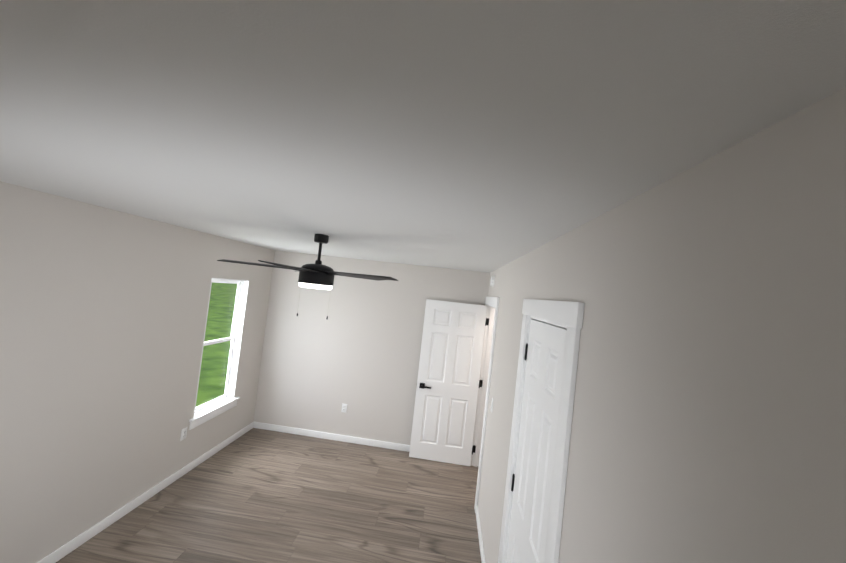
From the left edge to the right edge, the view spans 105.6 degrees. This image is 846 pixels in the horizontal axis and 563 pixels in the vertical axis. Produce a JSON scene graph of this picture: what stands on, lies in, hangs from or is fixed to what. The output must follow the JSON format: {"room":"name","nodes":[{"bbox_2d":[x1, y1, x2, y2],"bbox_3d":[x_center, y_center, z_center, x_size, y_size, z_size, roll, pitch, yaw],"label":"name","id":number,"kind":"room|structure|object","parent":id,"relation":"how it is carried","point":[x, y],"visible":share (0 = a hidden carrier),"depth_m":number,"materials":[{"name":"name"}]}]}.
{"room":"empty bedroom","nodes":[
{"label":"empty bedroom","id":0,"kind":"room"},
{"bbox_2d":[0,181,274,562],"bbox_3d":[-2.427,0.686,2.228,0.120,2.440,4.660,6,-2,5],"label":"wall","id":1,"kind":"structure","parent":0,"point":[103,313],"depth_m":2.32,"materials":[{"name":"paint"}]},
{"bbox_2d":[37,421,254,562],"bbox_3d":[-2.490,1.865,2.186,0.017,0.082,4.420,6,-2,5],"label":"baseboard","id":2,"kind":"structure","parent":1,"relation":"attached to","point":[58,554],"depth_m":2.70,"materials":[{"name":"white wood"}]},
{"bbox_2d":[180,427,187,440],"bbox_3d":[-2.370,1.512,3.184,0.008,0.114,0.070,6,-2,5],"label":"outlet","id":3,"kind":"object","parent":1,"relation":"attached to","point":[183,433],"visible":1,"depth_m":3.18,"materials":[{"name":"white plastic"}]},
{"bbox_2d":[189,278,248,429],"bbox_3d":[-2.290,0.739,3.625,0.159,1.550,0.740,6,-2,5],"label":"window","id":4,"kind":"structure","parent":1,"relation":"in","point":[211,409],"depth_m":3.89,"materials":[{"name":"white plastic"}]},
{"bbox_2d":[56,428,480,562],"bbox_3d":[0.190,2.296,2.708,6.170,0.150,6.770,6,-2,5],"label":"floor","id":5,"kind":"structure","parent":0,"point":[254,495],"depth_m":2.92,"materials":[{"name":"brown wood"}]},
{"bbox_2d":[254,250,489,444],"bbox_3d":[-0.658,0.948,4.352,3.080,2.440,0.120,6,-2,5],"label":"wall","id":6,"kind":"structure","parent":0,"point":[357,351],"depth_m":4.32,"materials":[{"name":"paint"}]},
{"bbox_2d":[254,422,409,451],"bbox_3d":[-0.848,2.111,4.255,2.910,0.082,0.014,6,-2,5],"label":"baseboard","id":7,"kind":"structure","parent":6,"relation":"attached to","point":[376,443],"depth_m":4.28,"materials":[{"name":"white wood"}]},
{"bbox_2d":[341,403,346,412],"bbox_3d":[-1.052,1.692,4.291,0.070,0.114,0.008,6,-2,5],"label":"outlet","id":8,"kind":"object","parent":6,"relation":"attached to","point":[344,407],"visible":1,"depth_m":4.29,"materials":[{"name":"white plastic"}]},
{"bbox_2d":[0,0,845,272],"bbox_3d":[0.476,-0.277,2.787,6.170,0.150,6.770,6,-2,5],"label":"ceiling","id":9,"kind":"structure","parent":0,"point":[488,136],"depth_m":0.60,"materials":[{"name":"white paint"}]},
{"bbox_2d":[217,234,397,318],"bbox_3d":[-0.803,-0.038,2.369,1.290,0.633,1.229,6,-2,5],"label":"ceiling fan","id":10,"kind":"object","parent":9,"relation":"hanging from","point":[317,275],"visible":1,"depth_m":2.31,"materials":[{"name":"black metal"}]},
{"bbox_2d":[478,87,845,562],"bbox_3d":[0.623,1.018,1.965,0.120,2.440,4.420,6,-2,5],"label":"wall","id":11,"kind":"structure","parent":0,"point":[709,418],"depth_m":0.61,"materials":[{"name":"paint"}]},
{"bbox_2d":[409,299,488,465],"bbox_3d":[0.336,1.263,4.064,0.827,2.000,0.147,6,-2,5],"label":"entry door","id":12,"kind":"structure","parent":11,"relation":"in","point":[449,383],"depth_m":4.05,"materials":[{"name":"white wood"}]},
{"bbox_2d":[476,506,484,562],"bbox_3d":[0.478,2.207,2.568,0.014,0.082,1.145,6,-2,5],"label":"baseboard","id":13,"kind":"structure","parent":11,"relation":"attached to","point":[477,512],"depth_m":2.76,"materials":[{"name":"white wood"}]},
{"bbox_2d":[471,296,499,512],"bbox_3d":[0.745,1.241,3.663,0.166,2.127,1.021,6,-2,5],"label":"door frame","id":14,"kind":"structure","parent":11,"relation":"attached to","point":[492,304],"depth_m":4.03,"materials":[{"name":"white wood"}]},
{"bbox_2d":[490,276,494,286],"bbox_3d":[0.806,-0.005,3.738,0.040,0.132,0.132,6,-2,5],"label":"smoke detector","id":15,"kind":"object","parent":11,"relation":"attached to","point":[492,281],"visible":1,"depth_m":3.69,"materials":[{"name":"white plastic"}]},
{"bbox_2d":[506,319,566,562],"bbox_3d":[0.526,1.209,1.597,0.048,2.000,0.650,6,-2,5],"label":"closet door","id":16,"kind":"structure","parent":11,"relation":"in","point":[532,475],"depth_m":1.58,"materials":[{"name":"white wood"}]},
{"bbox_2d":[498,299,584,562],"bbox_3d":[0.565,1.158,1.590,0.144,2.127,0.886,6,-2,5],"label":"door frame","id":17,"kind":"structure","parent":11,"relation":"attached to","point":[568,315],"depth_m":1.26,"materials":[{"name":"white wood"}]},
{"label":"outside","id":18,"kind":"structure","parent":0,"visible":0},
{"bbox_2d":[196,283,236,406],"bbox_3d":[-47.177,-15.311,60.075,137.928,33.172,170.000,6,-2,5],"label":"garden","id":19,"kind":"object","parent":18,"point":[210,371],"depth_m":8.96,"materials":[{"name":"green plant"}]}
]}

